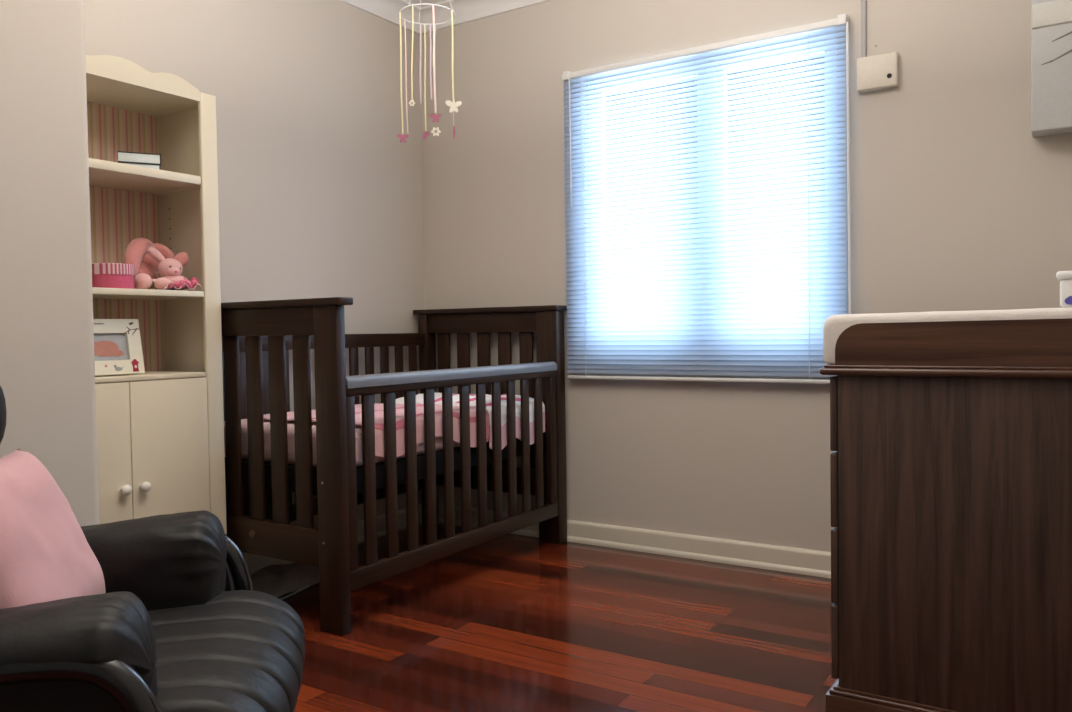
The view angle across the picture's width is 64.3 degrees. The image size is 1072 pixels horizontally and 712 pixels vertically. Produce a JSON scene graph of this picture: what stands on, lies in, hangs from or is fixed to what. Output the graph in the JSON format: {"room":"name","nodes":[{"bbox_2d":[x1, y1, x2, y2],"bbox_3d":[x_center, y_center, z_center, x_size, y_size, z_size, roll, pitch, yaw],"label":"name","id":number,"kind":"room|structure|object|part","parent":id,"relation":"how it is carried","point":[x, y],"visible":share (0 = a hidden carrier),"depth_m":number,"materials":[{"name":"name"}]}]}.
{"room":"baby nursery","nodes":[
{"label":"baby nursery","id":0,"kind":"room"},
{"bbox_2d":[0,0,98,525],"bbox_3d":[-2.155,-0.336,1.406,0.970,2.625,2.364,0,2,33],"label":"wall","id":1,"kind":"structure","parent":0,"point":[47,363],"depth_m":2.04,"materials":[{"name":"paint"}]},
{"bbox_2d":[84,0,423,526],"bbox_3d":[-1.220,-0.412,3.615,0.150,2.625,2.406,0,2,33],"label":"wall","id":2,"kind":"structure","parent":0,"point":[320,194],"depth_m":3.80,"materials":[{"name":"paint"}]},
{"bbox_2d":[242,504,421,574],"bbox_3d":[-0.967,0.842,3.850,0.029,0.097,1.462,0,2,33],"label":"baseboard","id":3,"kind":"structure","parent":2,"relation":"attached to","point":[255,563],"depth_m":4.05,"materials":[{"name":"beige paint"}]},
{"bbox_2d":[340,0,421,34],"bbox_3d":[-1.172,-1.675,3.459,0.092,0.092,2.236,0,2,33],"label":"trim","id":4,"kind":"structure","parent":2,"relation":"attached to","point":[388,10],"depth_m":4.21,"materials":[{"name":"paint"}]},
{"bbox_2d":[406,0,445,6],"bbox_3d":[-0.234,-1.731,1.536,4.050,0.100,4.750,0,2,33],"label":"ceiling","id":5,"kind":"structure","parent":0,"point":[411,1],"depth_m":4.22,"materials":[{"name":"paint"}]},
{"bbox_2d":[397,0,461,142],"bbox_3d":[-0.443,-1.301,3.487,0.235,0.863,0.237,-2,2,-41],"label":"mobile","id":6,"kind":"object","parent":5,"relation":"hanging from","point":[453,105],"visible":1,"depth_m":3.46,"materials":[{"name":"fabric"}]},
{"bbox_2d":[278,523,835,711],"bbox_3d":[-0.195,0.993,1.613,4.050,0.100,4.750,0,2,33],"label":"floor","id":7,"kind":"structure","parent":0,"point":[509,622],"depth_m":2.76,"materials":[{"name":"brown wood"}]},
{"bbox_2d":[0,386,304,711],"bbox_3d":[-0.845,0.472,1.492,0.832,0.966,0.801,-1,2,-10],"label":"armchair","id":8,"kind":"object","parent":7,"relation":"on","point":[179,624],"visible":0.94,"depth_m":1.42,"materials":[{"name":"black leather"}]},
{"bbox_2d":[0,449,105,608],"bbox_3d":[-0.897,0.344,1.479,0.204,0.323,0.405,-1,2,-11],"label":"pillow","id":9,"kind":"object","parent":8,"relation":"on","point":[46,555],"visible":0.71,"depth_m":1.46,"materials":[{"name":"pink fabric"}]},
{"bbox_3d":[-0.784,0.643,1.161,0.516,0.428,0.022,-1,2,-10],"label":"panel","id":10,"kind":"part","parent":8,"relation":"part of","materials":[{"name":"black leather"}]},
{"bbox_3d":[-0.814,0.493,1.193,0.522,0.280,0.198,-1,2,-10],"label":"armrest","id":11,"kind":"part","parent":8,"relation":"part of","materials":[{"name":"black leather"}]},
{"bbox_3d":[-0.793,0.679,1.123,0.605,0.571,0.043,-1,2,-10],"label":"tube frame","id":12,"kind":"part","parent":8,"relation":"part of","materials":[{"name":"silver metal"}]},
{"bbox_3d":[-0.921,0.478,1.786,0.522,0.284,0.196,-1,2,-10],"label":"armrest","id":13,"kind":"part","parent":8,"relation":"part of","materials":[{"name":"black leather"}]},
{"bbox_3d":[-0.768,0.607,1.510,0.679,0.201,0.630,-1,2,-10],"label":"seat","id":14,"kind":"part","parent":8,"relation":"part of","materials":[{"name":"black leather"}]},
{"bbox_3d":[-0.905,0.626,1.832,0.516,0.428,0.022,-1,2,-10],"label":"panel","id":15,"kind":"part","parent":8,"relation":"part of","materials":[{"name":"black leather"}]},
{"bbox_3d":[-0.927,0.660,1.867,0.605,0.571,0.043,-1,2,-10],"label":"tube frame","id":16,"kind":"part","parent":8,"relation":"part of","materials":[{"name":"silver metal"}]},
{"bbox_2d":[86,55,226,534],"bbox_3d":[-1.424,-0.012,2.811,0.356,1.876,0.710,0,2,33],"label":"bookcase","id":17,"kind":"object","parent":7,"relation":"on","point":[161,449],"visible":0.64,"depth_m":2.98,"materials":[{"name":"beige laminate"}]},
{"bbox_2d":[92,263,134,288],"bbox_3d":[-1.381,-0.258,2.785,0.131,0.081,0.131,0,2,33],"label":"gift box","id":18,"kind":"object","parent":17,"relation":"on","point":[104,275],"visible":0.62,"depth_m":2.73,"materials":[{"name":"pink cardboard"}]},
{"bbox_3d":[-1.381,-0.281,2.784,0.131,0.035,0.131,0,2,33],"label":"box lid","id":19,"kind":"part","parent":18,"relation":"part of","materials":[{"name":"pink cardboard"}]},
{"bbox_3d":[-1.383,0.469,2.632,0.018,0.764,0.284,0,2,33],"label":"door","id":20,"kind":"part","parent":17,"relation":"part of","materials":[{"name":"beige laminate"}]},
{"bbox_2d":[93,319,144,375],"bbox_3d":[-1.408,-0.028,2.775,0.106,0.184,0.223,0,2,33],"label":"photo frame","id":21,"kind":"object","parent":17,"relation":"on","point":[117,342],"visible":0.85,"depth_m":2.78,"materials":[{"name":"white wood"}]},
{"bbox_2d":[94,333,128,360],"bbox_3d":[-1.395,-0.028,2.747,0.018,0.089,0.166,0,2,33],"label":"photo","id":22,"kind":"object","parent":21,"relation":"attached to","point":[107,346],"depth_m":2.77},
{"bbox_3d":[-1.301,0.425,2.708,0.036,0.033,0.033,0,2,33],"label":"knob","id":23,"kind":"part","parent":17,"relation":"part of","materials":[{"name":"white ceramic"}]},
{"bbox_3d":[-1.570,-0.004,2.905,0.008,1.740,0.668,0,2,33],"label":"panel","id":24,"kind":"part","parent":17,"relation":"part of","materials":[{"name":"paper"}]},
{"bbox_2d":[119,162,160,169],"bbox_3d":[-1.375,-0.639,2.960,0.130,0.038,0.112,-2,2,-26],"label":"book","id":25,"kind":"object","parent":17,"relation":"on","point":[154,166],"visible":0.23,"depth_m":2.92,"materials":[{"name":"white paper"}]},
{"bbox_2d":[118,151,160,163],"bbox_3d":[-1.375,-0.676,2.958,0.134,0.035,0.112,-2,2,-26],"label":"book","id":26,"kind":"object","parent":25,"relation":"on","point":[133,157],"visible":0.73,"depth_m":2.91,"materials":[{"name":"white paper"}]},
{"bbox_3d":[-1.457,-0.882,2.799,0.292,0.018,0.668,0,2,33],"label":"panel","id":27,"kind":"part","parent":17,"relation":"part of","materials":[{"name":"beige laminate"}]},
{"bbox_3d":[-1.459,-0.599,2.783,0.308,0.029,0.620,0,2,33],"label":"shelf","id":28,"kind":"part","parent":17,"relation":"part of","materials":[{"name":"beige laminate"}]},
{"bbox_3d":[-1.266,0.423,2.764,0.036,0.033,0.033,0,2,33],"label":"knob","id":29,"kind":"part","parent":17,"relation":"part of","materials":[{"name":"white ceramic"}]},
{"bbox_3d":[-1.453,-0.206,2.794,0.308,0.020,0.620,0,2,33],"label":"shelf","id":30,"kind":"part","parent":17,"relation":"part of","materials":[{"name":"beige laminate"}]},
{"bbox_2d":[123,238,174,288],"bbox_3d":[-1.365,-0.316,2.952,0.168,0.189,0.233,-1,2,4],"label":"plush bunny","id":31,"kind":"object","parent":17,"relation":"on","point":[146,267],"visible":0.6,"depth_m":2.91},
{"bbox_3d":[-1.448,0.073,2.799,0.314,0.016,0.616,0,2,33],"label":"shelf","id":32,"kind":"part","parent":17,"relation":"part of","materials":[{"name":"beige laminate"}]},
{"bbox_3d":[-1.227,0.460,2.873,0.018,0.764,0.284,0,2,33],"label":"door","id":33,"kind":"part","parent":17,"relation":"part of","materials":[{"name":"beige laminate"}]},
{"bbox_3d":[-1.286,-0.610,3.068,0.290,0.029,0.048,0,2,33],"label":"shelf","id":34,"kind":"part","parent":17,"relation":"part of","materials":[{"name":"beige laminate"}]},
{"bbox_2d":[147,246,201,289],"bbox_3d":[-1.249,-0.300,2.936,0.119,0.152,0.166,0,2,33],"label":"comforter","id":35,"kind":"object","parent":17,"relation":"on","point":[170,269],"visible":1,"depth_m":2.92,"materials":[{"name":"pink fabric"}]},
{"bbox_3d":[-1.280,-0.216,3.080,0.290,0.020,0.048,0,2,33],"label":"shelf","id":36,"kind":"part","parent":17,"relation":"part of","materials":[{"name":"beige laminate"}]},
{"bbox_3d":[-1.261,0.006,3.115,0.300,1.818,0.018,0,2,33],"label":"panel","id":37,"kind":"part","parent":17,"relation":"part of","materials":[{"name":"beige laminate"}]},
{"bbox_2d":[251,563,318,597],"bbox_3d":[-1.010,0.869,3.416,0.309,0.066,0.372,0,2,33],"label":"cloth","id":38,"kind":"object","parent":7,"relation":"on","point":[275,580],"visible":0.71,"depth_m":3.33,"materials":[{"name":"black fabric"}]},
{"bbox_2d":[280,585,309,599],"bbox_3d":[-0.887,0.894,3.479,0.147,0.009,0.644,-1,2,0],"label":"cable","id":39,"kind":"object","parent":7,"relation":"on","point":[307,586],"visible":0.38,"depth_m":3.24,"materials":[{"name":"black plastic"}]},
{"bbox_2d":[221,297,566,635],"bbox_3d":[-0.596,0.339,3.602,0.882,1.106,1.465,0,2,33],"label":"crib","id":40,"kind":"object","parent":7,"relation":"on","point":[258,337],"visible":0.9,"depth_m":3.07,"materials":[{"name":"brown wood"}]},
{"bbox_3d":[-0.994,-0.119,3.008,0.646,0.096,0.039,0,2,33],"label":"rail","id":41,"kind":"part","parent":40,"relation":"part of","materials":[{"name":"brown wood"}]},
{"bbox_3d":[-0.983,0.640,3.029,0.646,0.123,0.039,0,2,33],"label":"rail","id":42,"kind":"part","parent":40,"relation":"part of","materials":[{"name":"brown wood"}]},
{"bbox_3d":[-0.983,-0.179,2.998,0.882,0.025,0.065,0,2,33],"label":"cap rail","id":43,"kind":"part","parent":40,"relation":"part of","materials":[{"name":"brown wood"}]},
{"bbox_3d":[-0.933,-0.065,3.785,0.034,0.063,1.332,0,2,33],"label":"rail","id":44,"kind":"part","parent":40,"relation":"part of","materials":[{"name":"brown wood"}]},
{"bbox_3d":[-0.673,0.374,2.820,0.105,1.082,0.041,0,2,33],"label":"leg","id":45,"kind":"part","parent":40,"relation":"part of","materials":[{"name":"brown wood"}]},
{"bbox_3d":[-0.922,0.660,3.806,0.034,0.062,1.332,0,2,33],"label":"rail","id":46,"kind":"part","parent":40,"relation":"part of","materials":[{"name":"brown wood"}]},
{"bbox_2d":[224,403,488,466],"bbox_3d":[-0.602,0.298,3.587,0.717,0.132,1.274,0,2,33],"label":"mattress","id":47,"kind":"object","parent":40,"relation":"in","point":[290,424],"visible":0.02,"depth_m":3.06,"materials":[{"name":"pink fabric"}]},
{"bbox_2d":[263,403,488,457],"bbox_3d":[-0.645,0.294,3.395,0.621,0.163,0.702,0,2,33],"label":"blanket","id":48,"kind":"object","parent":47,"relation":"on","point":[378,408],"visible":0.33,"depth_m":3.25,"materials":[{"name":"pink fabric"}]},
{"bbox_2d":[396,393,544,449],"bbox_3d":[-0.303,0.283,3.856,0.547,0.225,0.439,0,2,33],"label":"quilt","id":49,"kind":"object","parent":47,"relation":"on","point":[438,396],"visible":0.41,"depth_m":3.72,"materials":[{"name":"white fabric"}]},
{"bbox_3d":[-0.603,0.409,3.589,0.720,0.087,1.315,0,2,33],"label":"mattress","id":50,"kind":"part","parent":40,"relation":"part of","materials":[{"name":"pink fabric"}]},
{"bbox_3d":[-0.551,0.328,4.387,0.053,1.082,0.073,0,2,33],"label":"leg","id":51,"kind":"part","parent":40,"relation":"part of","materials":[{"name":"brown wood"}]},
{"bbox_3d":[-0.278,0.093,3.369,0.036,0.042,1.323,0,2,33],"label":"rail","id":52,"kind":"part","parent":40,"relation":"part of","materials":[{"name":"brown wood"}]},
{"bbox_3d":[-0.278,0.066,3.368,0.042,0.040,1.319,0,2,33],"label":"rail","id":53,"kind":"part","parent":40,"relation":"part of","materials":[{"name":"grey plastic"}]},
{"bbox_3d":[-0.268,0.726,3.386,0.033,0.063,1.323,0,2,33],"label":"rail","id":54,"kind":"part","parent":40,"relation":"part of","materials":[{"name":"brown wood"}]},
{"bbox_3d":[-0.256,-0.163,4.178,0.673,0.096,0.040,0,2,33],"label":"rail","id":55,"kind":"part","parent":40,"relation":"part of","materials":[{"name":"brown wood"}]},
{"bbox_3d":[-0.245,0.597,4.200,0.673,0.123,0.040,0,2,33],"label":"rail","id":56,"kind":"part","parent":40,"relation":"part of","materials":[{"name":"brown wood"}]},
{"bbox_3d":[-0.242,-0.223,4.167,0.862,0.025,0.097,0,2,33],"label":"cap rail","id":57,"kind":"part","parent":40,"relation":"part of","materials":[{"name":"brown wood"}]},
{"bbox_3d":[0.072,0.330,3.985,0.113,1.082,0.073,0,2,33],"label":"leg","id":58,"kind":"part","parent":40,"relation":"part of","materials":[{"name":"brown wood"}]},
{"bbox_2d":[820,318,1071,711],"bbox_3d":[1.253,0.400,2.393,0.654,0.998,0.987,0,2,33],"label":"dresser","id":59,"kind":"object","parent":7,"relation":"on","point":[951,441],"visible":1,"depth_m":2.00,"materials":[{"name":"brown wood"}]},
{"bbox_3d":[1.005,0.131,2.543,0.018,0.187,0.955,0,2,33],"label":"drawer","id":60,"kind":"part","parent":59,"relation":"part of","materials":[{"name":"brown wood"}]},
{"bbox_3d":[1.008,0.324,2.549,0.018,0.187,0.955,0,2,33],"label":"drawer","id":61,"kind":"part","parent":59,"relation":"part of","materials":[{"name":"brown wood"}]},
{"bbox_3d":[1.010,0.517,2.554,0.018,0.187,0.955,0,2,33],"label":"drawer","id":62,"kind":"part","parent":59,"relation":"part of","materials":[{"name":"brown wood"}]},
{"bbox_3d":[1.013,0.710,2.559,0.018,0.187,0.955,0,2,33],"label":"drawer","id":63,"kind":"part","parent":59,"relation":"part of","materials":[{"name":"brown wood"}]},
{"bbox_2d":[823,307,1071,363],"bbox_3d":[1.231,-0.059,2.389,0.614,0.131,0.916,0,2,33],"label":"mat","id":64,"kind":"object","parent":59,"relation":"on","point":[834,325],"visible":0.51,"depth_m":2.04,"materials":[{"name":"white fabric"}]},
{"bbox_2d":[1056,271,1071,307],"bbox_3d":[1.392,-0.166,2.101,0.189,0.090,0.112,0,2,33],"label":"tub","id":65,"kind":"object","parent":64,"relation":"on","point":[1065,277],"visible":1,"depth_m":2.10,"materials":[{"name":"white plastic"}]},
{"bbox_3d":[1.391,-0.201,2.100,0.189,0.020,0.112,0,2,33],"label":"lid","id":66,"kind":"part","parent":65,"relation":"part of","materials":[{"name":"white plastic"}]},
{"bbox_2d":[1064,296,1071,304],"bbox_3d":[1.362,-0.137,2.062,0.145,0.025,0.002,0,2,33],"label":"print","id":67,"kind":"object","parent":65,"relation":"attached to","point":[1067,299],"depth_m":2.10},
{"bbox_2d":[419,0,1071,551],"bbox_3d":[1.030,-0.442,3.508,3.750,2.625,0.150,0,2,33],"label":"wall","id":68,"kind":"structure","parent":0,"point":[956,205],"depth_m":3.54,"materials":[{"name":"paint"}]},
{"bbox_2d":[419,0,549,33],"bbox_3d":[0.946,-1.704,3.370,3.750,0.092,0.092,0,2,33],"label":"trim","id":69,"kind":"structure","parent":68,"relation":"attached to","point":[465,11],"depth_m":4.22,"materials":[{"name":"paint"}]},
{"bbox_2d":[438,503,830,577],"bbox_3d":[1.000,0.824,3.468,3.750,0.097,0.029,0,2,33],"label":"baseboard","id":70,"kind":"structure","parent":68,"relation":"attached to","point":[817,563],"depth_m":3.67,"materials":[{"name":"beige paint"}]},
{"bbox_2d":[588,32,836,298],"bbox_3d":[0.746,-0.646,3.712,1.140,1.290,0.050,0,2,33],"label":"window","id":71,"kind":"structure","parent":68,"relation":"in","point":[834,32],"depth_m":3.67,"materials":[{"name":"paint"}]},
{"bbox_3d":[0.519,-0.647,3.858,0.530,1.220,0.030,0,2,33],"label":"sash","id":72,"kind":"part","parent":71,"relation":"part of","materials":[{"name":"glass"}]},
{"bbox_2d":[562,13,851,383],"bbox_3d":[0.674,-0.597,3.607,1.270,1.408,0.059,0,2,33],"label":"window blind","id":73,"kind":"object","parent":71,"relation":"attached to","point":[775,328],"visible":0.89,"depth_m":3.56,"materials":[{"name":"plastic"}]},
{"bbox_3d":[0.226,-0.583,3.888,0.002,1.368,0.029,0,2,33],"label":"ladder cord","id":74,"kind":"part","parent":73,"relation":"part of","materials":[{"name":"white fabric"}]},
{"bbox_3d":[0.674,0.099,3.625,1.244,0.015,0.024,0,2,33],"label":"rail","id":75,"kind":"part","parent":73,"relation":"part of","materials":[{"name":"paint"}]},
{"bbox_3d":[1.071,-0.580,3.344,0.002,1.368,0.029,0,2,33],"label":"ladder cord","id":76,"kind":"part","parent":73,"relation":"part of","materials":[{"name":"white fabric"}]},
{"bbox_3d":[1.193,-0.686,3.254,0.016,1.163,0.010,0,2,33],"label":"pull cord","id":77,"kind":"part","parent":73,"relation":"part of","materials":[{"name":"white paint"}]},
{"bbox_3d":[0.995,-0.645,3.553,0.480,1.220,0.030,0,2,33],"label":"sash","id":78,"kind":"part","parent":71,"relation":"part of","materials":[{"name":"glass"}]},
{"bbox_2d":[861,0,866,57],"bbox_3d":[1.243,-1.400,3.238,0.018,0.542,0.012,0,2,33],"label":"conduit","id":79,"kind":"object","parent":68,"relation":"attached to","point":[863,2],"visible":0.99,"depth_m":3.24,"materials":[{"name":"white plastic"}]},
{"bbox_2d":[857,52,898,92],"bbox_3d":[1.284,-1.067,3.209,0.144,0.125,0.036,0,2,33],"label":"junction box","id":80,"kind":"object","parent":68,"relation":"attached to","point":[881,71],"visible":1,"depth_m":3.19,"materials":[{"name":"beige plastic"}]},
{"bbox_2d":[1031,0,1071,136],"bbox_3d":[2.020,-1.117,2.685,0.798,0.728,0.118,0,2,33],"label":"picture","id":81,"kind":"object","parent":68,"relation":"attached to","point":[1051,20],"visible":1,"depth_m":2.83,"materials":[{"name":"white fabric"}]}
]}

